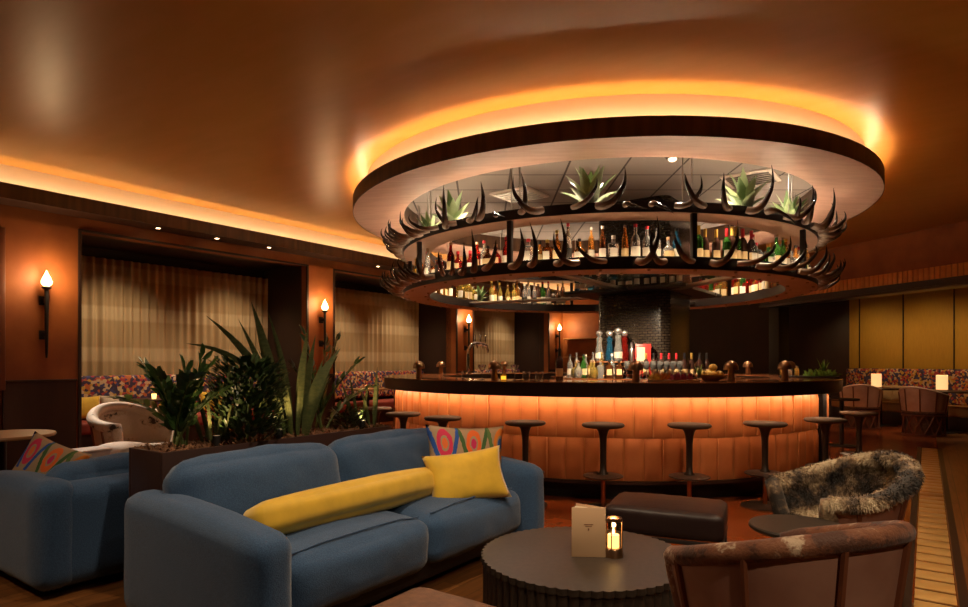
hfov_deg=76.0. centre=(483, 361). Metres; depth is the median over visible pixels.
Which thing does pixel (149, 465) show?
planter box
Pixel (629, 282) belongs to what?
bottle
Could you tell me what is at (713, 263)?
horn
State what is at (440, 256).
bottle
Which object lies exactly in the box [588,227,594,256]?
bottle
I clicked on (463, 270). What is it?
horn
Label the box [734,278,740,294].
bottle
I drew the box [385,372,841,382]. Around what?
countertop
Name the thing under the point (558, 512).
floor
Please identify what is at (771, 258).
bottle
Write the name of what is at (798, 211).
horn
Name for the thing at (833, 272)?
horn
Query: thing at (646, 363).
stemmed glass
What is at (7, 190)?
trim
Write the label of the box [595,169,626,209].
horn
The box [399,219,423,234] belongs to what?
horn
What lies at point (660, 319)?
column
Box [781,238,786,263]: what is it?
bottle
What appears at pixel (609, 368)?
bottle
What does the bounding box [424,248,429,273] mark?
bottle
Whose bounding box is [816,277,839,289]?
horn
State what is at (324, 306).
shade
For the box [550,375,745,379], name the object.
bar counter
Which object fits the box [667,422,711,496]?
bar stool
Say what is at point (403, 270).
horn
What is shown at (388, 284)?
horn
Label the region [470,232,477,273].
horn
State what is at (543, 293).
bottle
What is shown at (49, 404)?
wainscoting
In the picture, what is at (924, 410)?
tub chair
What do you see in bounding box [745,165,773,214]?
horn
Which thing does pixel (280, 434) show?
uplight
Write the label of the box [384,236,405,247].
horn
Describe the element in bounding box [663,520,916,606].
chair
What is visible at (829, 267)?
horn
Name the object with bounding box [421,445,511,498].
throw pillow
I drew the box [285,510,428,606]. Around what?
seat cushion
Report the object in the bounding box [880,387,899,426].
cafe table
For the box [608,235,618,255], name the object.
bottle
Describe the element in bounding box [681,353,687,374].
bottle
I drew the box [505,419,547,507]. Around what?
bar stool
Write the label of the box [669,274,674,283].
bottle
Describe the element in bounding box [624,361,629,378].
stemmed glass
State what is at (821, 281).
horn
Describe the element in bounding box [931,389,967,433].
cafe table
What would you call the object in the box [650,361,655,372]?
stemmed glass
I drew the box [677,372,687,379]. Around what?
flower
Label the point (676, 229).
bottle
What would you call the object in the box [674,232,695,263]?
horn
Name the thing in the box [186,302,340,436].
snake plant
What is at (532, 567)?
coffee table
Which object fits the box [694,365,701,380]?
bud vase
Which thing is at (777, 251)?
bottle
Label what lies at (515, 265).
horn
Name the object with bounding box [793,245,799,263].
bottle
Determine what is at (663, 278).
bottle
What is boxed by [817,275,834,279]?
horn
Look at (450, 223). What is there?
horn
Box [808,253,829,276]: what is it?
horn
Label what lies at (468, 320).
torch
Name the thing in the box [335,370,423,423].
banquette
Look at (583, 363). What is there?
bottle
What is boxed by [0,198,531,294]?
trim
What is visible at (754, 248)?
bottle
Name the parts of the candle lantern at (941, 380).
glass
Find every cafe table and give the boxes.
[0,429,56,470]
[119,397,162,408]
[345,388,389,423]
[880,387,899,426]
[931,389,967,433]
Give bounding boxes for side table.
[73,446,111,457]
[749,514,838,537]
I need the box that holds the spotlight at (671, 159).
[664,157,677,161]
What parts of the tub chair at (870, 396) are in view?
seat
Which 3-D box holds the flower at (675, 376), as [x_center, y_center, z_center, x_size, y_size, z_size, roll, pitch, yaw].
[1.788,0.133,5.839,0.106,0.079,0.144,0,0,0]
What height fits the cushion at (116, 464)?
0.490 m
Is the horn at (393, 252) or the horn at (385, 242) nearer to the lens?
the horn at (385, 242)
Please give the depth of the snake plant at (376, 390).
4.66 m
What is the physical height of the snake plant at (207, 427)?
0.519 m
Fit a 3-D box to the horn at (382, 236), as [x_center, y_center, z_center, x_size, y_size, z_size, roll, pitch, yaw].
[-1.142,-1.552,7.750,0.357,0.268,0.070,0,0,32]
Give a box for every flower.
[647,372,661,379]
[655,372,666,379]
[664,372,670,379]
[668,372,680,379]
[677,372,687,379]
[680,372,694,379]
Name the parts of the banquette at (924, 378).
seat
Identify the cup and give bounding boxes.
[629,349,634,360]
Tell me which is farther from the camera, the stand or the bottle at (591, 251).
the stand
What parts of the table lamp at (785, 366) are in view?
lamp shade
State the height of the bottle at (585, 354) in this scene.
0.309 m
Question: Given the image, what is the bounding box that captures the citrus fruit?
[709,364,716,370]
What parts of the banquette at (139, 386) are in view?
seat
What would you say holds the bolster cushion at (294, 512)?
on the sofa at (190, 542)
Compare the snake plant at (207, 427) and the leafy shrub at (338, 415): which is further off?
the leafy shrub at (338, 415)
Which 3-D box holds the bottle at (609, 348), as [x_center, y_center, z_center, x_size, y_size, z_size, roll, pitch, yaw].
[1.621,-0.212,8.000,0.104,0.403,0.107,0,0,12]
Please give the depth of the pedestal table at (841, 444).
9.43 m
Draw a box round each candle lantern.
[606,515,622,558]
[871,374,883,387]
[933,375,950,390]
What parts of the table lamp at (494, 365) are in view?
lamp shade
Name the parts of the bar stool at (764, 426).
post, stem, seat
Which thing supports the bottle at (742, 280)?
on the shelf at (792, 284)
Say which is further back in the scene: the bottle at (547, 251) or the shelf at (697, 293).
the shelf at (697, 293)
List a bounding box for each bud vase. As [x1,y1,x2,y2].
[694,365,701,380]
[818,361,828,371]
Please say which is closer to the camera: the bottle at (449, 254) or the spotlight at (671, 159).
the spotlight at (671, 159)
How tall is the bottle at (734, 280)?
0.445 m
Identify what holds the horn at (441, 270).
attached to the shelf at (792, 284)
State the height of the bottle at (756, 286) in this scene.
0.278 m
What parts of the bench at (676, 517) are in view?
frame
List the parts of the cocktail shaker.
lid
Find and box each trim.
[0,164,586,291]
[0,182,575,296]
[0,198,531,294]
[0,227,5,389]
[78,229,549,447]
[760,275,967,305]
[802,262,967,295]
[902,447,967,606]
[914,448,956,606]
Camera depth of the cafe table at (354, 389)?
12.34 m
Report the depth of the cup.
7.89 m
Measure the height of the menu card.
0.228 m
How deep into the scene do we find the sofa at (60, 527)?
3.42 m
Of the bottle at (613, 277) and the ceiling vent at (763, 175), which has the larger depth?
the bottle at (613, 277)
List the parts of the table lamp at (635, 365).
lamp shade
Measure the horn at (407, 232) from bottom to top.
0.312 m
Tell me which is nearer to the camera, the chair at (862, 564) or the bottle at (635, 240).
the chair at (862, 564)
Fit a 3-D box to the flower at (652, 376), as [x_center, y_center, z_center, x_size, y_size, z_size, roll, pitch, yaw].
[1.601,0.133,5.823,0.145,0.082,0.106,0,0,25]
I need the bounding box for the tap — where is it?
[466,334,488,373]
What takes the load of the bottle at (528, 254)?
on the shelf at (792, 284)
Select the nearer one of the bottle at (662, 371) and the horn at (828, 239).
the horn at (828, 239)
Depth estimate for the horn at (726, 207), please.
5.66 m
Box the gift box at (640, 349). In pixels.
[635,344,650,377]
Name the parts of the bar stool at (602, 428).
post, stem, seat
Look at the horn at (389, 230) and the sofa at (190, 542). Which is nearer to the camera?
the sofa at (190, 542)
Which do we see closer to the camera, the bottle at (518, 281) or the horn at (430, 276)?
the horn at (430, 276)
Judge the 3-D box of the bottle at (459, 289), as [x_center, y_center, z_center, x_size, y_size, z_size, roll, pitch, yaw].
[-0.382,-1.159,9.698,0.104,0.417,0.102,0,0,35]
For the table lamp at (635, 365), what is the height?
0.197 m
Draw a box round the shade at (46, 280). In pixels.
[41,270,51,285]
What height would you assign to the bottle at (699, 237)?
0.356 m
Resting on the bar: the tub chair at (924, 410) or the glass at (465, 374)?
the glass at (465, 374)
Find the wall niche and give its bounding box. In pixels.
[563,299,598,371]
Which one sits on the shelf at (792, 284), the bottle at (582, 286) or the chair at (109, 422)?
the bottle at (582, 286)
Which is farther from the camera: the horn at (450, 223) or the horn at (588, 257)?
the horn at (450, 223)
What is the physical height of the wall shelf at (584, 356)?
0.035 m
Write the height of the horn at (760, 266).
0.316 m
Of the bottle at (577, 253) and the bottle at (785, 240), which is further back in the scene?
the bottle at (785, 240)
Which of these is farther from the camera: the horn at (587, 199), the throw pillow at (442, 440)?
the horn at (587, 199)
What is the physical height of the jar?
0.114 m
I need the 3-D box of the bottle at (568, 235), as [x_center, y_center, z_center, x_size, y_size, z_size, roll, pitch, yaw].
[0.808,-1.143,5.961,0.074,0.386,0.075,0,0,17]
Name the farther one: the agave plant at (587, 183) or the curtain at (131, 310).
the curtain at (131, 310)
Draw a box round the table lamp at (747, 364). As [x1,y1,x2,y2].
[743,361,752,373]
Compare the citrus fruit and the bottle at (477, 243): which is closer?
the citrus fruit
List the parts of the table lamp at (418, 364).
lamp shade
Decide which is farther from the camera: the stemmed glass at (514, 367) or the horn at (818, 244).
the horn at (818, 244)
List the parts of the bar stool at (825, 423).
stem, seat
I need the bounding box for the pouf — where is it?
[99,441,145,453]
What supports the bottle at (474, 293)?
on the shelf at (792, 284)
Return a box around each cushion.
[45,452,128,480]
[162,443,340,514]
[243,467,433,534]
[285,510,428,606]
[328,428,429,481]
[386,489,520,562]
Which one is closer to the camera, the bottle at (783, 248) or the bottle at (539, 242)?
the bottle at (539, 242)
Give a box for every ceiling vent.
[489,186,548,202]
[720,168,781,188]
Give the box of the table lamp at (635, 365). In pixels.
[628,360,643,380]
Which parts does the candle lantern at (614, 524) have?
glass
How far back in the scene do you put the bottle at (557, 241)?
5.97 m
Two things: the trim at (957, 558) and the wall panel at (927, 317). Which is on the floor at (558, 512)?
the trim at (957, 558)
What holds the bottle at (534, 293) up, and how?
on the shelf at (792, 284)
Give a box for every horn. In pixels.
[380,229,404,246]
[380,278,404,291]
[382,272,403,290]
[383,240,403,250]
[383,271,405,288]
[384,231,399,244]
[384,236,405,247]
[385,226,411,241]
[386,247,402,253]
[387,272,408,286]
[388,221,414,238]
[388,223,413,240]
[390,221,409,244]
[390,267,411,284]
[392,262,416,282]
[393,265,403,285]
[397,258,422,279]
[398,268,420,281]
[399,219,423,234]
[400,211,422,237]
[402,218,429,233]
[404,262,434,279]
[408,214,438,230]
[416,255,424,279]
[435,198,456,226]
[438,252,444,276]
[442,186,449,229]
[448,252,454,275]
[458,245,466,275]
[466,198,477,222]
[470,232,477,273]
[476,183,485,220]
[481,241,496,271]
[492,211,503,217]
[508,228,524,269]
[512,178,544,214]
[518,173,527,214]
[527,223,537,267]
[553,219,567,266]
[553,234,579,266]
[570,180,597,209]
[577,242,606,263]
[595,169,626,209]
[622,201,646,208]
[635,218,659,265]
[648,200,672,212]
[649,229,667,264]
[674,177,702,208]
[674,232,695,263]
[684,173,706,208]
[709,220,738,266]
[721,174,732,211]
[737,240,775,266]
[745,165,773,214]
[755,236,791,269]
[764,207,795,224]
[773,239,806,271]
[783,190,816,220]
[788,246,817,270]
[795,197,801,216]
[797,245,827,274]
[801,185,814,224]
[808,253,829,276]
[810,188,835,230]
[813,260,841,278]
[815,213,833,230]
[816,211,846,231]
[816,224,830,246]
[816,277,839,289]
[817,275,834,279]
[818,211,837,238]
[818,219,842,236]
[818,233,841,241]
[818,274,840,282]
[819,222,846,237]
[819,259,845,282]
[822,253,834,274]
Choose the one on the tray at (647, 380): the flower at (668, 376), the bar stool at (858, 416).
the flower at (668, 376)
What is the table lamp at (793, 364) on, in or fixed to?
on the bar
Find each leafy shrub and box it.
[203,352,289,441]
[324,406,368,428]
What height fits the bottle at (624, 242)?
0.355 m
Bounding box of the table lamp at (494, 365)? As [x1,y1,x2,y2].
[488,360,500,379]
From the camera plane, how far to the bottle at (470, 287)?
9.89 m
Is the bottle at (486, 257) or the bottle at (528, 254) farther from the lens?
the bottle at (486, 257)
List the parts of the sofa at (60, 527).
arm, leg, frame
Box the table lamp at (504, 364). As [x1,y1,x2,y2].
[501,361,507,372]
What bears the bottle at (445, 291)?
on the shelf at (792, 284)
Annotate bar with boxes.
[384,372,842,498]
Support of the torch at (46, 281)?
attached to the wall at (37, 242)
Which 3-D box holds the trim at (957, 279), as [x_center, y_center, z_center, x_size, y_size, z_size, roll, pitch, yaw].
[8.539,-1.340,8.127,0.340,0.115,13.000,0,0,-18]
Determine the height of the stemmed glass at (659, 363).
0.215 m
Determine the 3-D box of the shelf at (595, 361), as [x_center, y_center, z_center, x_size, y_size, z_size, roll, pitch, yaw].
[1.716,-0.001,7.970,0.620,0.018,0.170,0,0,12]
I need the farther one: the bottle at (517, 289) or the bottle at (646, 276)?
the bottle at (517, 289)
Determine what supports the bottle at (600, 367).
on the countertop
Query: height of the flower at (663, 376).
0.087 m
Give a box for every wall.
[0,204,562,447]
[82,396,392,419]
[690,275,848,416]
[772,221,967,286]
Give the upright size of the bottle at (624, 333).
0.403 m
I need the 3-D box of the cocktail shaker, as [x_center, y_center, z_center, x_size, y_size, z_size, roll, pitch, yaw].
[1.890,-0.130,7.923,0.083,0.240,0.084,0,0,0]
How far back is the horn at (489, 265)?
5.97 m
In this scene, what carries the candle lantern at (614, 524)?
on the coffee table at (532, 567)
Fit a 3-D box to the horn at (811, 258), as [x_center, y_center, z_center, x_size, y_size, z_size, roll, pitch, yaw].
[3.167,-1.034,6.176,0.304,0.248,0.065,0,0,-1]
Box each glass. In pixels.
[461,371,468,378]
[478,365,485,379]
[511,365,518,379]
[522,371,529,380]
[535,371,542,380]
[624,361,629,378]
[644,361,649,378]
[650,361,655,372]
[657,361,662,370]
[664,361,669,372]
[670,361,676,374]
[677,361,682,375]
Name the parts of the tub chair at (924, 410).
seat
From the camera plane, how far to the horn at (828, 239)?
7.20 m
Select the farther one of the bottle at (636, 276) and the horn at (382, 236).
the bottle at (636, 276)
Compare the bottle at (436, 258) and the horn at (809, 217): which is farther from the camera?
the bottle at (436, 258)
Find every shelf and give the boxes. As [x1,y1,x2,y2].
[403,158,817,313]
[563,338,595,339]
[563,356,594,357]
[595,361,623,362]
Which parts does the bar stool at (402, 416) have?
stem, seat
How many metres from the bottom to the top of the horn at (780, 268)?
0.310 m
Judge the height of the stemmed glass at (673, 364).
0.215 m
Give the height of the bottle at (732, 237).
0.368 m
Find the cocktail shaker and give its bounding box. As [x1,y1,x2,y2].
[629,342,634,360]
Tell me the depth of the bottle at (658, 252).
5.90 m
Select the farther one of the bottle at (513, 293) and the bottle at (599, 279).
the bottle at (513, 293)
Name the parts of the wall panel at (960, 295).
frame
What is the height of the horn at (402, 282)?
0.227 m
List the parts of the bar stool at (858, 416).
stem, seat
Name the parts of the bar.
rail, post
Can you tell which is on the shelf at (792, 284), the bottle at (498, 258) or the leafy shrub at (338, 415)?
the bottle at (498, 258)
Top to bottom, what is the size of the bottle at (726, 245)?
0.335 m
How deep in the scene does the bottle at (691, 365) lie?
7.71 m
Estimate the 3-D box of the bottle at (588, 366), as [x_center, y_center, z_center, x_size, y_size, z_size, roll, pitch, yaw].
[1.364,0.090,7.900,0.095,0.229,0.098,0,0,12]
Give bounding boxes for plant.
[108,343,232,448]
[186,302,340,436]
[194,364,233,444]
[287,325,378,431]
[341,367,378,426]
[418,212,440,226]
[431,190,468,220]
[475,285,488,300]
[560,165,616,202]
[716,168,768,206]
[768,190,807,213]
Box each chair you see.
[86,402,173,445]
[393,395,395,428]
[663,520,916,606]
[763,449,925,523]
[839,384,882,429]
[898,386,949,436]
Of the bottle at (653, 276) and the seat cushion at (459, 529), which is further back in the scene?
the bottle at (653, 276)
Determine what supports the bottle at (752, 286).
on the shelf at (792, 284)
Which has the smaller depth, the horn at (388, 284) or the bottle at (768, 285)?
the horn at (388, 284)
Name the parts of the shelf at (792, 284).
post, post, rod, post, rod, rod, post, rod, rod, post, rod, post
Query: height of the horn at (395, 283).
0.189 m
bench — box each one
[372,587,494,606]
[605,492,727,544]
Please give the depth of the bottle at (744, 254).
6.10 m
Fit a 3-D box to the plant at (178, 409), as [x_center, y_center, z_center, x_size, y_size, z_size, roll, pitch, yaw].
[-1.787,0.192,3.620,0.759,0.613,0.483,0,0,31]
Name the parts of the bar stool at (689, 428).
stem, seat, post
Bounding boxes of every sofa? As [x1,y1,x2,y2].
[0,452,128,592]
[124,428,543,606]
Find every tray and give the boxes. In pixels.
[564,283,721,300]
[647,380,699,381]
[778,376,839,377]
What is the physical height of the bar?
1.098 m
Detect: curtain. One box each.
[82,255,267,375]
[335,287,418,371]
[474,310,514,368]
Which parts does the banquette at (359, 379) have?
seat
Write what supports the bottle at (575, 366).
on the countertop
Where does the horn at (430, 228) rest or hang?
attached to the shelf at (792, 284)
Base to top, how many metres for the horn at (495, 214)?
0.102 m
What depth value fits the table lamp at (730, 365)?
5.94 m
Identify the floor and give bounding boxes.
[0,421,957,606]
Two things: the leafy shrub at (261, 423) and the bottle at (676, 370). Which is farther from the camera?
the bottle at (676, 370)
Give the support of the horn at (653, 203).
attached to the shelf at (792, 284)
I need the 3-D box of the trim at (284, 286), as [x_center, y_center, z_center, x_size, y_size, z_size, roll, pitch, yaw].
[-3.513,-0.250,11.461,1.429,3.060,17.100,0,0,35]
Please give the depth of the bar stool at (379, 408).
7.21 m
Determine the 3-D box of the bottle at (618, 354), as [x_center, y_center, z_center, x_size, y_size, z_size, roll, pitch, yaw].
[1.724,-0.229,7.957,0.114,0.438,0.117,0,0,12]
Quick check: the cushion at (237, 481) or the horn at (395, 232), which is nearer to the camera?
the cushion at (237, 481)
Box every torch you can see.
[39,270,51,357]
[319,300,327,349]
[464,315,470,349]
[555,324,560,352]
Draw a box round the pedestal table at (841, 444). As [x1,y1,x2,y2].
[829,398,859,447]
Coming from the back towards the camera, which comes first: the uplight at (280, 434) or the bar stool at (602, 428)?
the bar stool at (602, 428)
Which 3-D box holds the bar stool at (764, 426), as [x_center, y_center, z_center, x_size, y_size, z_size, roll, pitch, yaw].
[2.485,0.904,5.483,0.400,0.751,0.400,0,0,-18]
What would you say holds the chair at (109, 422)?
on the floor at (558, 512)
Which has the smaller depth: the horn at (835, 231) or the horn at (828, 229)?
the horn at (828, 229)
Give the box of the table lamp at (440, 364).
[436,361,444,373]
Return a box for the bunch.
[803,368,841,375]
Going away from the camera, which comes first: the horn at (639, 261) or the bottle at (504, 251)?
the horn at (639, 261)
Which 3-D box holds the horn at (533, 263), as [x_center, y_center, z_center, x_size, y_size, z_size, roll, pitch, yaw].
[0.464,-1.104,5.873,0.087,0.416,0.193,0,0,-8]
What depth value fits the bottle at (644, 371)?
7.79 m
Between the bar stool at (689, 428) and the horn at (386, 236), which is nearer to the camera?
the bar stool at (689, 428)
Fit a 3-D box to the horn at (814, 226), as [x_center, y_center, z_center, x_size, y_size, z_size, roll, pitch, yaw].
[3.597,-1.622,6.570,0.276,0.455,0.088,0,0,-1]
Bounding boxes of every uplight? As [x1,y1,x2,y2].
[212,435,220,445]
[276,429,282,438]
[359,420,365,428]
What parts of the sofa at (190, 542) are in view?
arm, arm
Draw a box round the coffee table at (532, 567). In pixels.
[481,527,673,606]
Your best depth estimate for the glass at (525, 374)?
6.04 m
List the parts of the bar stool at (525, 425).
stem, seat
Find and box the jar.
[794,366,798,375]
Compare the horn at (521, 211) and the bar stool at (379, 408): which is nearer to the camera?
the horn at (521, 211)
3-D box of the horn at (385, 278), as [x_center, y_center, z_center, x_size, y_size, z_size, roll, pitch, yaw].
[-1.107,-1.024,7.685,0.371,0.249,0.074,0,0,40]
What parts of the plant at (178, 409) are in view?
stem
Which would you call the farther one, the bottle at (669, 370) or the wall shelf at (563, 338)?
the wall shelf at (563, 338)
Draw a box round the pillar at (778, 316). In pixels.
[769,307,788,374]
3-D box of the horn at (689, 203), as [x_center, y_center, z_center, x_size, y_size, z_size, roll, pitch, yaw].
[1.869,-1.543,5.663,0.261,0.273,0.070,0,0,32]
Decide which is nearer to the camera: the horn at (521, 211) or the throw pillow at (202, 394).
the horn at (521, 211)
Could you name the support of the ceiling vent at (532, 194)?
attached to the canopy
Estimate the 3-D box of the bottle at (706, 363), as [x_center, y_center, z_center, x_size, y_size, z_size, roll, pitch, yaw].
[2.777,0.045,7.736,0.074,0.318,0.076,0,0,12]
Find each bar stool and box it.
[360,406,391,423]
[386,411,420,428]
[424,415,460,426]
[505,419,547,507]
[582,421,624,507]
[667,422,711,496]
[741,420,787,511]
[803,417,847,465]
[839,411,878,455]
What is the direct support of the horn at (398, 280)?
attached to the shelf at (792, 284)
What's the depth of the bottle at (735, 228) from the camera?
6.06 m
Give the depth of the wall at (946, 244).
11.04 m
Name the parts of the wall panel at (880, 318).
frame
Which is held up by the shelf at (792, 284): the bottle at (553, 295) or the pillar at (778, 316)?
the bottle at (553, 295)
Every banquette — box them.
[82,374,274,447]
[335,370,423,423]
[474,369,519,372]
[831,368,967,431]
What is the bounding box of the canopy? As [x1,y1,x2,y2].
[353,94,884,260]
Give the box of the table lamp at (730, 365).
[723,360,738,380]
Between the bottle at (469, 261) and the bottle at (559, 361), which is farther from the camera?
the bottle at (469, 261)
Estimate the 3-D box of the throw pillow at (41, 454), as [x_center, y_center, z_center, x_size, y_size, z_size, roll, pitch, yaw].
[-2.930,0.730,4.142,0.545,0.521,0.208,0,0,6]
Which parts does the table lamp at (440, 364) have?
lamp shade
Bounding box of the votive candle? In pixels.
[500,374,506,379]
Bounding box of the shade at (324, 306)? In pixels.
[322,300,327,309]
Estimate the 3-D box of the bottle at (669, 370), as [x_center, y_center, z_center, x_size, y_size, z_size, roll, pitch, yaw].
[2.302,0.045,7.712,0.074,0.318,0.076,0,0,12]
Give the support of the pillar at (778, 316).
on the floor at (558, 512)
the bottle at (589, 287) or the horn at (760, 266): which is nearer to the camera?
the horn at (760, 266)
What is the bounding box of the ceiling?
[0,0,967,288]
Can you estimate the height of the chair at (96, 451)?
0.587 m
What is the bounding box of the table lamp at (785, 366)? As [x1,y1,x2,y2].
[778,361,792,379]
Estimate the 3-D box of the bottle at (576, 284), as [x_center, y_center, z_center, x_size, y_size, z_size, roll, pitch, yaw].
[1.267,-1.102,8.455,0.072,0.294,0.073,0,0,35]
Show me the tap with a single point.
(475, 342)
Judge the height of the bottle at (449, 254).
0.346 m
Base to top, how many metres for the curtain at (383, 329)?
1.830 m
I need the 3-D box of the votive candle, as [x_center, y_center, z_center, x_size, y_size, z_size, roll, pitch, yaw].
[0.195,0.151,6.198,0.068,0.060,0.068,0,0,0]
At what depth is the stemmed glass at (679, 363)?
7.41 m
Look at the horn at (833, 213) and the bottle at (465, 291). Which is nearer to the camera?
the horn at (833, 213)
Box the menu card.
[572,503,605,556]
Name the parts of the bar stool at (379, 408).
stem, seat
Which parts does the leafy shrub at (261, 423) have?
stem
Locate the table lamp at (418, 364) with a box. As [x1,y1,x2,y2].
[413,361,424,376]
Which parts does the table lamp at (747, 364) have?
lamp shade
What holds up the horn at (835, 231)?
attached to the shelf at (792, 284)
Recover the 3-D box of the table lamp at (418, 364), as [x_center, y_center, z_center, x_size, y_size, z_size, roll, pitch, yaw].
[-0.773,0.083,7.377,0.140,0.197,0.140,0,0,0]
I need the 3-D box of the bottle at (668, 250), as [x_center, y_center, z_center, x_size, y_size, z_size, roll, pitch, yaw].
[1.755,-1.070,5.903,0.114,0.239,0.119,0,0,-5]
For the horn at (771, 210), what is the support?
attached to the shelf at (792, 284)
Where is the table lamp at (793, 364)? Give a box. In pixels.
[789,361,795,375]
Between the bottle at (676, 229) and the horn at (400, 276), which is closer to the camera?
the bottle at (676, 229)
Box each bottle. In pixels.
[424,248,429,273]
[431,257,437,272]
[435,255,444,271]
[443,288,447,295]
[447,242,454,269]
[447,287,452,296]
[454,251,461,267]
[456,285,462,298]
[463,285,467,298]
[467,251,471,266]
[469,284,471,299]
[472,287,477,299]
[476,242,480,264]
[480,241,485,264]
[482,246,490,264]
[489,281,493,300]
[490,244,501,262]
[492,281,496,300]
[497,283,502,300]
[502,237,506,262]
[505,284,509,299]
[511,283,516,299]
[515,281,519,299]
[518,281,521,303]
[522,284,526,303]
[523,239,532,260]
[526,281,530,303]
[532,283,536,303]
[536,284,540,303]
[538,241,541,259]
[540,282,545,303]
[542,240,552,258]
[546,281,550,303]
[551,290,555,303]
[553,230,560,258]
[555,284,560,304]
[556,348,562,379]
[560,282,564,304]
[566,223,571,257]
[567,354,572,377]
[572,361,576,377]
[574,238,584,257]
[574,281,579,290]
[574,360,582,377]
[579,275,585,289]
[581,354,585,377]
[585,354,587,377]
[586,275,593,289]
[587,360,592,377]
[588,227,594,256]
[590,360,597,377]
[594,274,601,288]
[595,330,602,360]
[597,360,603,377]
[599,226,605,256]
[605,330,613,360]
[606,360,612,377]
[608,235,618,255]
[610,274,615,284]
[611,354,614,377]
[614,327,622,360]
[615,360,622,378]
[618,275,625,286]
[621,225,628,255]
[621,330,628,360]
[625,274,633,286]
[631,224,639,255]
[634,274,639,285]
[642,226,649,255]
[643,353,648,377]
[644,274,649,285]
[651,274,656,284]
[651,353,656,373]
[653,228,660,255]
[658,353,663,373]
[660,274,667,283]
[662,237,674,255]
[667,353,671,374]
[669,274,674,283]
[672,228,680,255]
[674,353,678,373]
[677,274,682,282]
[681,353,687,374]
[688,353,694,376]
[696,353,702,377]
[697,225,702,256]
[703,229,709,256]
[703,353,709,371]
[708,276,713,291]
[712,229,720,257]
[715,282,721,293]
[721,281,727,296]
[722,228,730,257]
[729,226,736,258]
[731,279,736,295]
[734,227,740,258]
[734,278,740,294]
[740,229,747,258]
[740,278,745,293]
[742,278,748,293]
[747,231,754,259]
[749,279,754,292]
[751,279,755,291]
[752,234,756,259]
[754,280,758,291]
[755,243,762,257]
[759,280,761,290]
[763,244,774,261]
[765,281,771,288]
[772,234,780,259]
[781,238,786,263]
[784,239,789,263]
[788,244,793,263]
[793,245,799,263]
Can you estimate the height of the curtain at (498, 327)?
1.830 m
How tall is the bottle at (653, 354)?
0.318 m
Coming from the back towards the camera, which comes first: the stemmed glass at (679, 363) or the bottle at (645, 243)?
the stemmed glass at (679, 363)
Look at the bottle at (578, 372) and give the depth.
7.90 m
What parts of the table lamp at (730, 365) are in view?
lamp shade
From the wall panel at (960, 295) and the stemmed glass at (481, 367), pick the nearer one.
the stemmed glass at (481, 367)
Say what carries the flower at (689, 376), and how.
on the tray at (647, 380)
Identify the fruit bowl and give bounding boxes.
[695,374,727,380]
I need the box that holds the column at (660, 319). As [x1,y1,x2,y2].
[599,195,689,377]
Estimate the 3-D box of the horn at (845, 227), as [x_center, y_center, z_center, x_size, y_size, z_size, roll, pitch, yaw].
[3.953,-1.504,7.014,0.378,0.202,0.068,0,0,-13]
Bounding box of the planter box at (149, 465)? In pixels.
[129,422,391,497]
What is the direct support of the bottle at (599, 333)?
on the stand
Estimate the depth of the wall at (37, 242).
7.79 m
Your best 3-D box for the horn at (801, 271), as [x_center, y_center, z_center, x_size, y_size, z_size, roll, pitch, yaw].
[3.347,-1.042,6.328,0.294,0.312,0.079,0,0,-4]
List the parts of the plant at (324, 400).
stem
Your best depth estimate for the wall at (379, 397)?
14.12 m
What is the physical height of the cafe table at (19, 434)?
0.748 m
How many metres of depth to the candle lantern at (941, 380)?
11.25 m
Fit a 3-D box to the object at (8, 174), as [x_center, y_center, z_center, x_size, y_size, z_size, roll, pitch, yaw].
[-2.437,-2.100,11.565,0.084,0.360,25.000,0,0,35]
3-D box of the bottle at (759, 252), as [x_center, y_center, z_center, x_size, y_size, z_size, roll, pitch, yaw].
[2.739,-1.077,6.249,0.104,0.252,0.107,0,0,-30]
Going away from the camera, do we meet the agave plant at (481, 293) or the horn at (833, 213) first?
the horn at (833, 213)
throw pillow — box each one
[12,431,91,473]
[82,395,99,418]
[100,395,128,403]
[200,392,221,410]
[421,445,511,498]
[425,424,502,463]
[882,385,894,401]
[890,385,905,401]
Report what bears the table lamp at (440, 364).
on the bar
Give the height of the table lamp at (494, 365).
0.197 m
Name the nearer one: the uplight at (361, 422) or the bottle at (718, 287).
the uplight at (361, 422)
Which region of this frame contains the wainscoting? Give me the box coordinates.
[2,369,563,469]
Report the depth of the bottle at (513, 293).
10.40 m
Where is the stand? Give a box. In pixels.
[595,361,641,377]
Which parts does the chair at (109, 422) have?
seat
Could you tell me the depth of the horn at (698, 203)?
5.59 m
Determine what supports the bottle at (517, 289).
on the shelf at (792, 284)
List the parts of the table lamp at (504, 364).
lamp shade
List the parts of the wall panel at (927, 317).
frame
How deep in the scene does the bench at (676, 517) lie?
3.51 m
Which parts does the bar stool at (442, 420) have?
stem, seat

